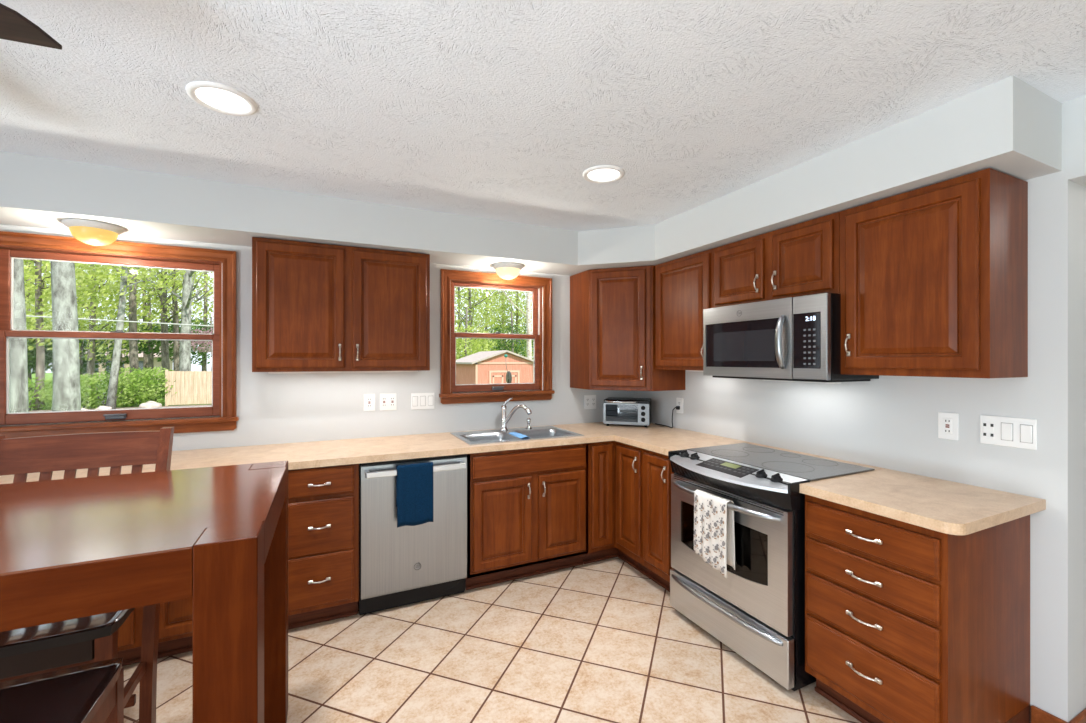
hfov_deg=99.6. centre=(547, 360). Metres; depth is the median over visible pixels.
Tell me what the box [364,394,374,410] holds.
outlet
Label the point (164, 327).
tree
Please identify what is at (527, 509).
base cabinet
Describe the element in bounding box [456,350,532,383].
garden shed
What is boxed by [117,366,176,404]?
bush
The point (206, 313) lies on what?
tree
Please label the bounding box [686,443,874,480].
cooktop
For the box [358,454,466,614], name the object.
dishwasher
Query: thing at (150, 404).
boulder
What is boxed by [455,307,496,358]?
tree
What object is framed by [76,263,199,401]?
tree
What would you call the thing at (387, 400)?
outlet
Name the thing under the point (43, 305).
tree
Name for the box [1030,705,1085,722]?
baseboard
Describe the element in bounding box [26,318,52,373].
tree
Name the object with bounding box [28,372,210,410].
ground
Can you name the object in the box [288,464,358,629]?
base cabinet
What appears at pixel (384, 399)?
receptacle
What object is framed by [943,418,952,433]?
receptacle
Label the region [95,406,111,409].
boulder
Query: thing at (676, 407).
power cord
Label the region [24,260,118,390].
tree
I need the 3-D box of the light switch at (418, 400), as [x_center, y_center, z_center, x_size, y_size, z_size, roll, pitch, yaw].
[-0.895,0.291,3.292,0.164,0.118,0.012,0,0,-26]
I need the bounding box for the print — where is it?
[693,495,724,574]
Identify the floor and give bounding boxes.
[121,556,860,722]
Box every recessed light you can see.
[185,81,257,115]
[582,165,624,182]
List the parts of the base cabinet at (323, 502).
handle, handle, handle, drawer, drawer, drawer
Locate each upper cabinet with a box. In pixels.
[252,237,429,373]
[570,265,684,390]
[655,249,712,371]
[713,212,839,307]
[840,168,1027,377]
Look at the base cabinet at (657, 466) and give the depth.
2.84 m
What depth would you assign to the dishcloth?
3.18 m
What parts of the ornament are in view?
dish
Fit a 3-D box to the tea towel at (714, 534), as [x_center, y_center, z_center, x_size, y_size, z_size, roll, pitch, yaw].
[0.819,0.848,2.278,0.072,0.361,0.224,0,0,-26]
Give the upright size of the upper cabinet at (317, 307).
0.776 m
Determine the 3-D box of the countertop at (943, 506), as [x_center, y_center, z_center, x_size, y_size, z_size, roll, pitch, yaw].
[1.485,0.548,1.858,0.640,0.038,0.557,0,0,-26]
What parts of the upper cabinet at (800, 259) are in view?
door, handle, handle, door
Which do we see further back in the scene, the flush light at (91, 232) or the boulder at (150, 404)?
the boulder at (150, 404)
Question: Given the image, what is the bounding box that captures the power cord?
[655,406,679,427]
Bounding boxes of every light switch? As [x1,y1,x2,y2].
[411,392,433,409]
[980,415,1036,449]
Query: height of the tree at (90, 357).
9.002 m
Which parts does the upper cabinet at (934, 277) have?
handle, door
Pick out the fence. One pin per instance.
(183, 385)
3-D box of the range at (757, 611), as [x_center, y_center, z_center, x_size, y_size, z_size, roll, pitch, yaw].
[1.100,0.976,2.407,0.678,0.935,0.776,0,0,-26]
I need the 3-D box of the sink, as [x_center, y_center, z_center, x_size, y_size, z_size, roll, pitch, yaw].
[-0.228,0.614,3.263,0.820,0.185,0.524,0,0,-26]
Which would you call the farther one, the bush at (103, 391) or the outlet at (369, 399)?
the bush at (103, 391)
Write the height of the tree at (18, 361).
9.560 m
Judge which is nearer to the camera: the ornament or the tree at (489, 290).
the ornament
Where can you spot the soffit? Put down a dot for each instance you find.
(1009, 126)
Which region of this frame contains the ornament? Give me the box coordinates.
[504,354,511,382]
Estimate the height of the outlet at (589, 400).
0.118 m
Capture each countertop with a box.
[0,422,884,483]
[799,469,1045,534]
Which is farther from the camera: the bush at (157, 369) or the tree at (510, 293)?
the tree at (510, 293)
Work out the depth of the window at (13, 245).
2.61 m
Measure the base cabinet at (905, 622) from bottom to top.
0.876 m
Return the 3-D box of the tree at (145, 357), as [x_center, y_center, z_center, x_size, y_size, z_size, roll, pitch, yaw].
[-26.965,-3.656,30.757,7.220,11.004,5.336,0,0,5]
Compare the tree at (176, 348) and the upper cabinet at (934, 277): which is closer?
the upper cabinet at (934, 277)
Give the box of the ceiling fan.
[0,3,61,49]
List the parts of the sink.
bowl, bowl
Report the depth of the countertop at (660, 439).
2.81 m
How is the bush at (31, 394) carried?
on the ground
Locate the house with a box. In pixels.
[83,339,172,382]
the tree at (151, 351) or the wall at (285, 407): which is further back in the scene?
the tree at (151, 351)
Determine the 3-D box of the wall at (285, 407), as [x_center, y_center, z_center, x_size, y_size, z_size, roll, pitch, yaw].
[-1.695,0.243,3.017,5.380,2.400,0.180,0,0,-26]
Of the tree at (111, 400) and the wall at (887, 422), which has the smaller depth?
the wall at (887, 422)
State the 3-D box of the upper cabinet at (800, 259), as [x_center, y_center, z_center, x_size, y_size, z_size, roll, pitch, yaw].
[1.309,-0.505,2.553,0.360,0.383,0.778,0,0,-26]
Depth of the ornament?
8.87 m
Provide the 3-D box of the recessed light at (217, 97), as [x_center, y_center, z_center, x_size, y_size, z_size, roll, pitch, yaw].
[-1.189,-0.952,1.679,0.216,0.010,0.216,0,0,-26]
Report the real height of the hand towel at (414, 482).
0.346 m
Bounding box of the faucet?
[499,398,531,430]
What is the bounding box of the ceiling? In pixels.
[0,0,1085,230]
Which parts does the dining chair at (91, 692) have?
leg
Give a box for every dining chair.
[0,427,173,722]
[0,657,123,722]
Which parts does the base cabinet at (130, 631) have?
door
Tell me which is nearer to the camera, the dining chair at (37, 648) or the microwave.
the dining chair at (37, 648)
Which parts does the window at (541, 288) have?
casing, sash, sash, stop moulding, sill, casing, casing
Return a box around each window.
[0,231,238,438]
[439,269,554,403]
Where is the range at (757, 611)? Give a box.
[668,443,874,690]
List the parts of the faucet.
spout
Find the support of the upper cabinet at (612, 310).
attached to the wall at (887, 422)
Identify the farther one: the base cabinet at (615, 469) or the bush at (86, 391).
the bush at (86, 391)
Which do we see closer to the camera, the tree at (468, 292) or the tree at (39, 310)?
the tree at (39, 310)
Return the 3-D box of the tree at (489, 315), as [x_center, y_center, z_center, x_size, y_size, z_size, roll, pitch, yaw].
[-3.380,-3.656,35.441,4.865,11.004,4.942,0,0,-35]
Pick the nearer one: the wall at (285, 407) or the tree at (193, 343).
the wall at (285, 407)
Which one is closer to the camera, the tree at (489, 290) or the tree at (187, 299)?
the tree at (187, 299)
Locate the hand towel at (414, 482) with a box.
[396,462,432,527]
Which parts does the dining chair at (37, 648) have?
seat, rail, leg, post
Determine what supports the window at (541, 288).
in the wall at (285, 407)
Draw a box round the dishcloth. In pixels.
[508,432,529,438]
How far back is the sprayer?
3.53 m
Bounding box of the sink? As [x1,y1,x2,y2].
[450,426,583,445]
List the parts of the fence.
post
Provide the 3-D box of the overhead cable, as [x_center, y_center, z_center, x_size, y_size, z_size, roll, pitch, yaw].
[-11.702,-1.189,15.868,15.601,0.573,0.044,0,0,-26]
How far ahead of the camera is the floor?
2.16 m
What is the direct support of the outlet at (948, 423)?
attached to the wall at (887, 422)
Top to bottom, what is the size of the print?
0.333 m
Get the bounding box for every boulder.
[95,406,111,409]
[139,401,161,407]
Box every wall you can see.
[0,224,633,450]
[634,95,1085,721]
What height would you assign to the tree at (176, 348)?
11.004 m
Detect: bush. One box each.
[28,377,81,410]
[29,373,133,407]
[80,371,156,408]
[84,367,166,406]
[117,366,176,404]
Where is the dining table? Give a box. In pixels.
[0,461,287,722]
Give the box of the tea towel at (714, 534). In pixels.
[693,489,734,577]
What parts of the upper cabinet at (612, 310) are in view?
door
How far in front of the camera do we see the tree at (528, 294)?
24.20 m
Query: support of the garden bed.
on the ground
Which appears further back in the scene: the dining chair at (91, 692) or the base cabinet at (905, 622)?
the base cabinet at (905, 622)
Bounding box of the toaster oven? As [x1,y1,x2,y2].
[603,397,650,426]
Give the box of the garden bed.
[29,404,211,411]
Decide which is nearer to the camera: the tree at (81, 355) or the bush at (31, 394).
the bush at (31, 394)
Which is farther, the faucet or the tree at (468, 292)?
the tree at (468, 292)
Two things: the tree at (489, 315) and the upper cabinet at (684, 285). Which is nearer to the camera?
the upper cabinet at (684, 285)
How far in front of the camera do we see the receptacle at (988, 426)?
1.89 m
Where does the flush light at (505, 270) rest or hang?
attached to the soffit
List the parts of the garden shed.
door, door trim, door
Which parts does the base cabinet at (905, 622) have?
handle, handle, handle, handle, drawer, drawer, drawer, drawer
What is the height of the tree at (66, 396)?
10.522 m
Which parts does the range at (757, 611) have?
knob, knob, handle, handle, touch panel, oven door, storage drawer, vent trim, control panel, knob, knob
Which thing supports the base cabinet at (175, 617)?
on the floor
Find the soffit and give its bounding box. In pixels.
[0,76,1061,275]
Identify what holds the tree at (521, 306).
on the ground
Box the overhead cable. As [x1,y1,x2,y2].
[26,315,212,326]
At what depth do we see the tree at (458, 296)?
29.73 m
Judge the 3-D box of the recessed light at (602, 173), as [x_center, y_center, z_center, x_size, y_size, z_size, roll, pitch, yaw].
[0.285,-0.952,2.356,0.216,0.010,0.216,0,0,-26]
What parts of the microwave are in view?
door, handle, control panel, control frame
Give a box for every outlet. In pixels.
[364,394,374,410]
[380,393,395,410]
[584,395,595,408]
[676,398,682,413]
[938,412,958,440]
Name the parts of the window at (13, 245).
sash, sash, casing, sill, stop moulding, casing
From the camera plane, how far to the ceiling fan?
1.03 m
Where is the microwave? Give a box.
[703,293,878,383]
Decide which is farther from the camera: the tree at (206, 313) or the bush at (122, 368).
the tree at (206, 313)
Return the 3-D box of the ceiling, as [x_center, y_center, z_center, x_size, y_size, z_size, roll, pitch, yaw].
[0.664,-1.032,0.608,7.600,0.150,6.600,0,0,-26]
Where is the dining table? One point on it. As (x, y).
(216, 537)
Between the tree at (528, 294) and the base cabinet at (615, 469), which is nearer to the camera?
the base cabinet at (615, 469)
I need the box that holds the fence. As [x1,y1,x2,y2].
[165,370,211,405]
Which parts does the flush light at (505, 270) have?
lamp shade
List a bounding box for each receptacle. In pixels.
[382,397,386,406]
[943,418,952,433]
[983,421,993,438]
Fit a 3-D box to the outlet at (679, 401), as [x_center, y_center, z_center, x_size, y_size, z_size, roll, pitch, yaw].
[1.022,0.351,3.559,0.009,0.118,0.074,0,0,-26]
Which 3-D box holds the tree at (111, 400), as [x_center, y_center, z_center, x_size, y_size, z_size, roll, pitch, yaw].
[-15.773,-3.653,17.442,4.285,11.016,4.509,0,0,8]
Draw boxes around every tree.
[9,259,28,412]
[23,259,108,410]
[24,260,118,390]
[25,260,170,393]
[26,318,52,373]
[27,283,142,393]
[27,305,101,374]
[50,261,80,410]
[75,263,186,408]
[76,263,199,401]
[79,265,212,385]
[95,305,157,373]
[111,267,212,392]
[117,287,212,388]
[128,270,209,370]
[139,268,211,370]
[140,317,212,365]
[144,269,212,370]
[179,316,212,370]
[455,287,489,355]
[455,287,502,359]
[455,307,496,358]
[461,288,513,350]
[478,289,524,353]
[479,312,532,356]
[490,290,532,359]
[497,290,531,358]
[514,291,532,358]
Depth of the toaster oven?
3.66 m
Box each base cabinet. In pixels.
[0,607,142,681]
[157,598,191,658]
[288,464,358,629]
[466,443,587,589]
[583,441,652,578]
[644,449,672,591]
[805,494,1029,722]
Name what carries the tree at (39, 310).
on the ground
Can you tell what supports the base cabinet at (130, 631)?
on the floor
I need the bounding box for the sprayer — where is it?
[526,418,531,428]
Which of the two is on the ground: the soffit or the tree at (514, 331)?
the tree at (514, 331)
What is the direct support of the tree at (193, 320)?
on the ground
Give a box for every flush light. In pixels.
[61,218,124,245]
[492,262,523,279]
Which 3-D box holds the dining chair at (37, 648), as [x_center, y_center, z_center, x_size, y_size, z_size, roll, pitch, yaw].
[-1.643,0.857,1.507,0.526,1.172,0.571,0,0,-26]
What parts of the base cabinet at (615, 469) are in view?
door, door, handle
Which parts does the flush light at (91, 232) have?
lamp shade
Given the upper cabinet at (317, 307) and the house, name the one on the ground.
the house
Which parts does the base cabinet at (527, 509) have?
door, handle, handle, door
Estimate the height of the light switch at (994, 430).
0.118 m
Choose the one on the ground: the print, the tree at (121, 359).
the tree at (121, 359)
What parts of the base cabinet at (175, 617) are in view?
door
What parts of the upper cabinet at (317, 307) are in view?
door, handle, handle, door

